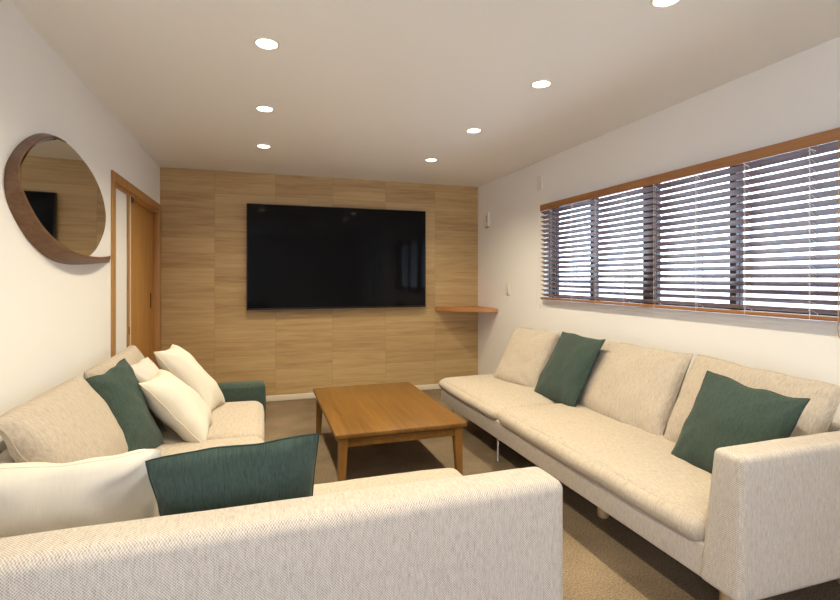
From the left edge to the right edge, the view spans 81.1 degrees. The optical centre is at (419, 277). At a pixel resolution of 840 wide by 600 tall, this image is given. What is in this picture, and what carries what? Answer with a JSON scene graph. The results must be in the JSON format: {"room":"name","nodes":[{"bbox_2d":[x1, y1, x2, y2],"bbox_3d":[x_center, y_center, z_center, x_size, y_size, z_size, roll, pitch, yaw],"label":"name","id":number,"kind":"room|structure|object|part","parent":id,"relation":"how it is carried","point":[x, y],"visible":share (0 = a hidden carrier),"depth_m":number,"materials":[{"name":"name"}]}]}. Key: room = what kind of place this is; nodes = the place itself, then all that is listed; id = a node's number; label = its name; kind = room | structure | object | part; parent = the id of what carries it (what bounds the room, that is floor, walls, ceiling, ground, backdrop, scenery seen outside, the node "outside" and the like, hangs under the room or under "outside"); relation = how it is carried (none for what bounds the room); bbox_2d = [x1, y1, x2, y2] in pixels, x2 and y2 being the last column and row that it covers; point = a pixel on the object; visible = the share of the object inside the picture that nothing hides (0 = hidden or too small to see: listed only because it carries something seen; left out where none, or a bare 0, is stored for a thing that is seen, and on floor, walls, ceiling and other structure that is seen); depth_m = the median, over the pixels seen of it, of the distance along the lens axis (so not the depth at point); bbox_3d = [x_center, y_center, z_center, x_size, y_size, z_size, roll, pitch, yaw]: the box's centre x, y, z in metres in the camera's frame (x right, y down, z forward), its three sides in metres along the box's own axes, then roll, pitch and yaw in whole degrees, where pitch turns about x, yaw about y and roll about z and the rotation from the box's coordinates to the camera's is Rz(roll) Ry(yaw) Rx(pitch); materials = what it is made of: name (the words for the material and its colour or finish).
{"room":"living room","nodes":[
{"label":"living room","id":0,"kind":"room"},
{"bbox_2d":[0,0,159,452],"bbox_3d":[-1.848,0.102,2.406,0.140,2.400,5.120,0,0,-18],"label":"wall","id":1,"kind":"structure","parent":0,"point":[55,318],"depth_m":2.30,"materials":[{"name":"white paint"}]},
{"bbox_2d":[4,133,110,264],"bbox_3d":[-1.783,-0.378,2.569,0.084,0.616,1.400,0,0,-18],"label":"wall mirror","id":2,"kind":"object","parent":1,"relation":"attached to","point":[54,198],"visible":1,"depth_m":2.31,"materials":[{"name":"brown wood"}]},
{"bbox_2d":[111,170,160,369],"bbox_3d":[-2.373,0.292,4.038,0.154,2.020,1.680,0,0,-18],"label":"door","id":3,"kind":"structure","parent":1,"relation":"in","point":[135,216],"depth_m":4.03,"materials":[{"name":"brown wood"}]},
{"bbox_3d":[-2.166,0.336,3.514,0.022,1.932,0.415,0,0,-18],"label":"sleeve panel","id":4,"kind":"part","parent":3,"relation":"part of","materials":[{"name":"white glass"}]},
{"bbox_3d":[-2.234,0.336,3.734,0.039,1.932,0.045,0,0,-18],"label":"sleeve post","id":5,"kind":"part","parent":3,"relation":"part of","materials":[{"name":"brown wood"}]},
{"bbox_2d":[160,167,477,395],"bbox_3d":[-0.953,0.102,5.443,3.745,2.400,0.100,0,0,-18],"label":"wall","id":6,"kind":"structure","parent":0,"point":[204,312],"depth_m":5.28,"materials":[{"name":"brown wood"}]},
{"bbox_2d":[247,203,425,309],"bbox_3d":[-0.867,-0.221,5.375,1.942,1.106,0.079,0,0,-18],"label":"television","id":7,"kind":"object","parent":6,"relation":"attached to","point":[299,257],"visible":1,"depth_m":5.32,"materials":[{"name":"black"}]},
{"bbox_2d":[266,384,440,401],"bbox_3d":[-0.935,1.272,5.389,3.445,0.060,0.012,0,0,-18],"label":"baseboard","id":8,"kind":"structure","parent":6,"relation":"attached to","point":[429,386],"depth_m":5.27,"materials":[{"name":"beige"}]},
{"bbox_2d":[435,306,497,312],"bbox_3d":[0.520,0.360,5.593,0.550,0.047,0.525,0,0,-18],"label":"corner shelf","id":9,"kind":"object","parent":6,"relation":"attached to","point":[480,309],"visible":1,"depth_m":5.55,"materials":[{"name":"orange wood"}]},
{"bbox_2d":[10,0,839,186],"bbox_3d":[-0.744,-1.158,1.240,5.953,0.120,8.220,0,0,-18],"label":"ceiling","id":10,"kind":"structure","parent":0,"point":[374,90],"depth_m":2.55,"materials":[{"name":"white paint"}]},
{"bbox_2d":[256,144,270,147],"bbox_3d":[-1.299,-1.095,4.083,0.116,0.006,0.116,0,0,-18],"label":"recessed light","id":11,"kind":"object","parent":10,"relation":"in","point":[258,145],"visible":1,"depth_m":4.08,"materials":[{"name":"white plastic"}]},
{"bbox_2d":[255,105,273,111],"bbox_3d":[-1.005,-1.095,3.180,0.116,0.006,0.116,0,0,-18],"label":"recessed light","id":12,"kind":"object","parent":10,"relation":"in","point":[262,108],"visible":1,"depth_m":3.17,"materials":[{"name":"beige"}]},
{"bbox_2d":[254,37,279,49],"bbox_3d":[-0.717,-1.095,2.296,0.116,0.006,0.116,0,0,-18],"label":"recessed light","id":13,"kind":"object","parent":10,"relation":"in","point":[262,42],"visible":1,"depth_m":2.29,"materials":[{"name":"beige"}]},
{"bbox_2d":[425,158,436,161],"bbox_3d":[0.103,-1.095,4.556,0.116,0.006,0.116,0,0,-18],"label":"recessed light","id":14,"kind":"object","parent":10,"relation":"in","point":[428,159],"visible":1,"depth_m":4.53,"materials":[{"name":"beige"}]},
{"bbox_2d":[466,128,480,132],"bbox_3d":[0.399,-1.095,3.648,0.116,0.006,0.116,0,0,-18],"label":"recessed light","id":15,"kind":"object","parent":10,"relation":"in","point":[470,130],"visible":1,"depth_m":3.64,"materials":[{"name":"beige"}]},
{"bbox_2d":[531,80,551,87],"bbox_3d":[0.684,-1.095,2.773,0.116,0.006,0.116,0,0,-18],"label":"recessed light","id":16,"kind":"object","parent":10,"relation":"in","point":[539,83],"visible":1,"depth_m":2.76,"materials":[{"name":"beige"}]},
{"bbox_2d":[650,0,679,7],"bbox_3d":[0.970,-1.095,1.930,0.116,0.006,0.116,0,0,-18],"label":"recessed light","id":17,"kind":"object","parent":10,"relation":"in","point":[656,3],"visible":1,"depth_m":1.95,"materials":[{"name":"beige"}]},
{"bbox_2d":[264,389,839,599],"bbox_3d":[-0.744,1.332,1.240,5.953,0.060,8.220,0,0,-18],"label":"floor","id":18,"kind":"structure","parent":0,"point":[604,559],"depth_m":2.59,"materials":[{"name":"beige carpet"}]},
{"bbox_2d":[0,345,265,462],"bbox_3d":[-1.319,0.870,2.622,0.966,0.864,1.838,0,0,-18],"label":"sofa","id":19,"kind":"object","parent":18,"relation":"on","point":[70,421],"visible":0.35,"depth_m":2.06,"materials":[{"name":"fabric"}]},
{"bbox_3d":[-1.734,0.813,2.474,0.085,0.342,1.570,0,0,-18],"label":"panel","id":20,"kind":"part","parent":19,"relation":"part of","materials":[{"name":"beige fabric"}]},
{"bbox_2d":[0,377,127,462],"bbox_3d":[-1.426,0.659,2.046,0.299,0.407,0.806,0,0,-18],"label":"cushion","id":21,"kind":"object","parent":19,"relation":"on","point":[68,422],"depth_m":1.84,"materials":[{"name":"fabric"}]},
{"bbox_2d":[83,345,156,420],"bbox_3d":[-1.694,0.659,2.876,0.276,0.443,0.800,0,0,-18],"label":"cushion","id":22,"kind":"object","parent":19,"relation":"on","point":[132,354],"depth_m":2.82,"materials":[{"name":"fabric"}]},
{"bbox_2d":[85,358,163,451],"bbox_3d":[-1.445,0.653,2.416,0.391,0.448,0.336,0,0,16],"label":"throw cushion","id":23,"kind":"object","parent":19,"relation":"on","point":[119,387],"visible":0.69,"depth_m":2.39,"materials":[{"name":"green fabric"}]},
{"bbox_2d":[130,357,171,430],"bbox_3d":[-1.526,0.670,2.852,0.237,0.400,0.336,0,0,-12],"label":"throw cushion","id":24,"kind":"object","parent":19,"relation":"on","point":[145,370],"visible":0.3,"depth_m":2.75,"materials":[{"name":"beige fabric"}]},
{"bbox_2d":[139,369,212,441],"bbox_3d":[-1.319,0.704,2.707,0.341,0.343,0.407,0,0,-12],"label":"throw cushion","id":25,"kind":"object","parent":19,"relation":"on","point":[175,403],"visible":0.96,"depth_m":2.56,"materials":[{"name":"beige fabric"}]},
{"bbox_2d":[154,344,225,411],"bbox_3d":[-1.475,0.656,3.169,0.353,0.435,0.284,0,0,-6],"label":"throw cushion","id":26,"kind":"object","parent":19,"relation":"on","point":[176,360],"visible":0.79,"depth_m":3.08,"materials":[{"name":"beige fabric"}]},
{"bbox_2d":[155,436,263,456],"bbox_3d":[-1.158,0.917,2.236,0.873,0.148,0.760,0,0,-18],"label":"seat cushion","id":27,"kind":"object","parent":19,"relation":"on","point":[181,446],"depth_m":2.52,"materials":[{"name":"fabric"}]},
{"bbox_2d":[155,401,264,443],"bbox_3d":[-1.401,0.918,2.981,0.875,0.148,0.817,0,0,-18],"label":"seat cushion","id":28,"kind":"object","parent":19,"relation":"on","point":[232,419],"depth_m":2.89,"materials":[{"name":"fabric"}]},
{"bbox_3d":[-1.573,0.911,3.432,0.946,0.326,0.140,0,0,-18],"label":"armrest","id":29,"kind":"part","parent":19,"relation":"part of","materials":[{"name":"fabric"}]},
{"bbox_2d":[0,466,562,599],"bbox_3d":[-0.548,0.948,1.579,1.794,0.707,0.860,0,0,-18],"label":"sofa","id":30,"kind":"object","parent":18,"relation":"on","point":[433,534],"visible":0.88,"depth_m":1.25,"materials":[{"name":"fabric"}]},
{"bbox_2d":[0,449,160,538],"bbox_3d":[-1.032,0.685,1.432,0.526,0.370,0.235,0,0,-18],"label":"throw cushion","id":31,"kind":"object","parent":30,"relation":"on","point":[36,497],"visible":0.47,"depth_m":1.36,"materials":[{"name":"beige fabric"}]},
{"bbox_2d":[145,433,318,515],"bbox_3d":[-0.538,0.668,1.449,0.461,0.414,0.180,0,0,-18],"label":"throw cushion","id":32,"kind":"object","parent":30,"relation":"on","point":[219,477],"visible":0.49,"depth_m":1.37,"materials":[{"name":"green fabric"}]},
{"bbox_2d":[313,468,462,495],"bbox_3d":[-0.142,0.912,1.786,0.889,0.168,0.717,0,0,-18],"label":"seat cushion","id":33,"kind":"object","parent":30,"relation":"on","point":[433,474],"depth_m":2.02,"materials":[{"name":"fabric"}]},
{"bbox_2d":[313,382,466,480],"bbox_3d":[-0.297,1.112,3.620,0.838,0.380,1.297,0,0,-18],"label":"coffee table","id":34,"kind":"object","parent":18,"relation":"on","point":[357,415],"visible":0.86,"depth_m":3.27,"materials":[{"name":"brown wood"}]},
{"bbox_3d":[-0.832,1.125,4.074,0.058,0.354,0.058,0,0,-18],"label":"leg","id":35,"kind":"part","parent":34,"relation":"part of","materials":[{"name":"brown wood"}]},
{"bbox_3d":[-0.462,1.125,2.937,0.058,0.354,0.058,0,0,-18],"label":"leg","id":36,"kind":"part","parent":34,"relation":"part of","materials":[{"name":"brown wood"}]},
{"bbox_3d":[0.238,1.125,3.165,0.058,0.354,0.058,0,0,-18],"label":"leg","id":37,"kind":"part","parent":34,"relation":"part of","materials":[{"name":"brown wood"}]},
{"bbox_2d":[439,327,839,599],"bbox_3d":[1.056,0.862,3.166,0.980,0.880,2.944,0,0,-18],"label":"sofa","id":38,"kind":"object","parent":18,"relation":"on","point":[764,523],"visible":0.92,"depth_m":2.14,"materials":[{"name":"fabric"}]},
{"bbox_3d":[0.555,1.194,3.494,0.029,0.217,0.029,0,0,-18],"label":"leg","id":39,"kind":"part","parent":38,"relation":"part of","materials":[{"name":"silver metal"}]},
{"bbox_2d":[439,374,558,419],"bbox_3d":[0.739,0.942,3.993,0.889,0.175,1.175,0,0,-18],"label":"seat cushion","id":40,"kind":"object","parent":38,"relation":"on","point":[482,397],"depth_m":3.77,"materials":[{"name":"fabric"}]},
{"bbox_2d":[494,327,559,387],"bbox_3d":[0.858,0.668,4.128,0.355,0.474,0.660,0,0,-18],"label":"cushion","id":41,"kind":"object","parent":38,"relation":"on","point":[527,352],"depth_m":3.99,"materials":[{"name":"fabric"}]},
{"bbox_2d":[534,331,605,406],"bbox_3d":[1.053,0.645,3.512,0.233,0.481,0.599,0,0,-18],"label":"throw cushion","id":42,"kind":"object","parent":38,"relation":"on","point":[568,368],"visible":0.91,"depth_m":3.42,"materials":[{"name":"green fabric"}]},
{"bbox_2d":[498,403,711,540],"bbox_3d":[1.170,0.933,2.670,0.889,0.164,1.622,0,0,-18],"label":"seat cushion","id":43,"kind":"object","parent":38,"relation":"on","point":[630,465],"depth_m":2.38,"materials":[{"name":"fabric"}]},
{"bbox_2d":[577,341,691,434],"bbox_3d":[1.290,0.665,3.079,0.298,0.481,0.805,0,0,-18],"label":"cushion","id":44,"kind":"object","parent":38,"relation":"on","point":[638,388],"depth_m":2.91,"materials":[{"name":"fabric"}]},
{"bbox_2d":[671,370,810,472],"bbox_3d":[1.376,0.675,2.183,0.241,0.448,0.534,0,0,-18],"label":"throw cushion","id":45,"kind":"object","parent":38,"relation":"on","point":[725,412],"visible":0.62,"depth_m":2.14,"materials":[{"name":"green fabric"}]},
{"bbox_2d":[664,355,839,442],"bbox_3d":[1.528,0.663,2.336,0.309,0.480,0.715,0,0,-18],"label":"cushion","id":46,"kind":"object","parent":38,"relation":"on","point":[817,417],"depth_m":2.26,"materials":[{"name":"fabric"}]},
{"bbox_3d":[1.487,0.846,1.850,0.950,0.502,0.173,0,0,-18],"label":"armrest","id":47,"kind":"part","parent":38,"relation":"part of","materials":[{"name":"beige fabric"}]},
{"bbox_3d":[1.479,0.813,3.296,0.095,0.342,2.750,0,0,-18],"label":"panel","id":48,"kind":"part","parent":38,"relation":"part of","materials":[{"name":"beige fabric"}]},
{"bbox_2d":[478,36,839,421],"bbox_3d":[2.014,0.102,2.139,0.150,2.400,8.020,0,0,-18],"label":"wall","id":49,"kind":"structure","parent":0,"point":[798,95],"depth_m":3.18,"materials":[{"name":"white paint"}]},
{"bbox_2d":[483,213,489,228],"bbox_3d":[0.766,-0.662,5.679,0.030,0.172,0.145,0,0,-18],"label":"controller","id":50,"kind":"object","parent":49,"relation":"attached to","point":[486,217],"visible":1,"depth_m":5.64,"materials":[{"name":"white plastic"}]},
{"bbox_2d":[506,284,509,294],"bbox_3d":[0.931,0.122,5.199,0.014,0.124,0.090,0,0,-18],"label":"light switch","id":51,"kind":"object","parent":49,"relation":"attached to","point":[507,285],"visible":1,"depth_m":5.19,"materials":[{"name":"white plastic"}]},
{"bbox_2d":[537,175,542,189],"bbox_3d":[1.121,-0.890,4.599,0.024,0.125,0.080,0,0,-18],"label":"wall sensor","id":52,"kind":"object","parent":49,"relation":"attached to","point":[539,178],"visible":1,"depth_m":4.58,"materials":[{"name":"white plastic"}]},
{"bbox_2d":[542,300,839,329],"bbox_3d":[1.555,0.217,3.346,0.056,0.034,2.580,0,0,-18],"label":"trim","id":53,"kind":"structure","parent":49,"relation":"attached to","point":[726,316],"depth_m":2.83,"materials":[{"name":"white wood"}]},
{"bbox_2d":[549,141,839,316],"bbox_3d":[1.622,-0.226,3.368,0.075,0.915,2.520,0,0,-18],"label":"window","id":54,"kind":"structure","parent":49,"relation":"in","point":[738,218],"depth_m":3.35,"materials":[{"name":"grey metal"}]},
{"bbox_3d":[1.347,-0.228,4.260,0.025,0.880,0.595,0,0,-18],"label":"sash","id":55,"kind":"part","parent":54,"relation":"part of","materials":[{"name":"brown metal"}]},
{"bbox_3d":[1.622,-0.226,3.368,0.075,0.915,2.520,0,0,-18],"label":"frame","id":56,"kind":"part","parent":54,"relation":"part of","materials":[{"name":"brown metal"}]},
{"bbox_3d":[1.494,-0.228,3.711,0.025,0.880,0.620,0,0,-18],"label":"sash","id":57,"kind":"part","parent":54,"relation":"part of","materials":[{"name":"glass"}]},
{"bbox_2d":[537,127,839,337],"bbox_3d":[1.507,-0.193,3.334,0.069,0.946,2.577,0,0,-18],"label":"blind","id":58,"kind":"object","parent":54,"relation":"attached to","point":[833,135],"visible":1,"depth_m":2.80,"materials":[{"name":"brown wood"}]},
{"bbox_3d":[1.095,-0.190,4.522,0.004,0.876,0.063,0,0,-18],"label":"lift cord","id":59,"kind":"part","parent":58,"relation":"part of","materials":[{"name":"white fabric"}]},
{"bbox_3d":[1.170,-0.215,4.357,0.037,0.825,0.068,0,0,44],"label":"ladder cord","id":60,"kind":"part","parent":58,"relation":"part of","materials":[{"name":"grey fabric"}]},
{"bbox_3d":[1.266,-0.215,4.062,0.037,0.825,0.068,0,0,44],"label":"ladder cord","id":61,"kind":"part","parent":58,"relation":"part of","materials":[{"name":"white fabric"}]},
{"bbox_3d":[1.360,-0.215,3.772,0.037,0.825,0.068,0,0,44],"label":"ladder cord","id":62,"kind":"part","parent":58,"relation":"part of","materials":[{"name":"white fabric"}]},
{"bbox_3d":[1.455,-0.215,3.482,0.037,0.825,0.068,0,0,44],"label":"ladder cord","id":63,"kind":"part","parent":58,"relation":"part of","materials":[{"name":"white fabric"}]},
{"bbox_3d":[1.543,-0.215,3.211,0.037,0.825,0.068,0,0,44],"label":"ladder cord","id":64,"kind":"part","parent":58,"relation":"part of","materials":[{"name":"white fabric"}]},
{"bbox_3d":[1.519,0.185,3.317,0.050,0.020,2.524,0,0,-18],"label":"rail","id":65,"kind":"part","parent":58,"relation":"part of","materials":[{"name":"brown wood"}]},
{"bbox_3d":[1.524,-0.641,3.305,0.054,0.037,2.490,0,0,-18],"label":"head rail","id":66,"kind":"part","parent":58,"relation":"part of","materials":[{"name":"brown wood"}]},
{"bbox_3d":[1.644,-0.215,2.902,0.037,0.825,0.068,0,0,44],"label":"ladder cord","id":67,"kind":"part","parent":58,"relation":"part of","materials":[{"name":"white fabric"}]},
{"bbox_3d":[1.738,-0.215,2.612,0.037,0.825,0.068,0,0,44],"label":"ladder cord","id":68,"kind":"part","parent":58,"relation":"part of","materials":[{"name":"white fabric"}]},
{"bbox_3d":[1.839,-0.215,2.303,0.037,0.825,0.068,0,0,44],"label":"ladder cord","id":69,"kind":"part","parent":58,"relation":"part of","materials":[{"name":"white fabric"}]},
{"bbox_3d":[1.701,-0.228,3.076,0.025,0.880,0.625,0,0,-18],"label":"sash","id":70,"kind":"part","parent":54,"relation":"part of","materials":[{"name":"glass"}]},
{"bbox_3d":[1.916,-0.228,2.515,0.025,0.880,0.655,0,0,-18],"label":"sash","id":71,"kind":"part","parent":54,"relation":"part of","materials":[{"name":"glass"}]},
{"bbox_3d":[5.871,1.702,4.017,8.347,0.200,20.000,0,0,-18],"label":"ground","id":72,"kind":"structure","parent":0,"visible":0},
{"bbox_2d":[559,278,839,309],"bbox_3d":[5.037,0.782,4.797,0.210,1.640,14.000,0,0,-18],"label":"wall","id":73,"kind":"structure","parent":72,"relation":"on","point":[834,307],"depth_m":6.98,"materials":[{"name":"white paint"}]}
]}

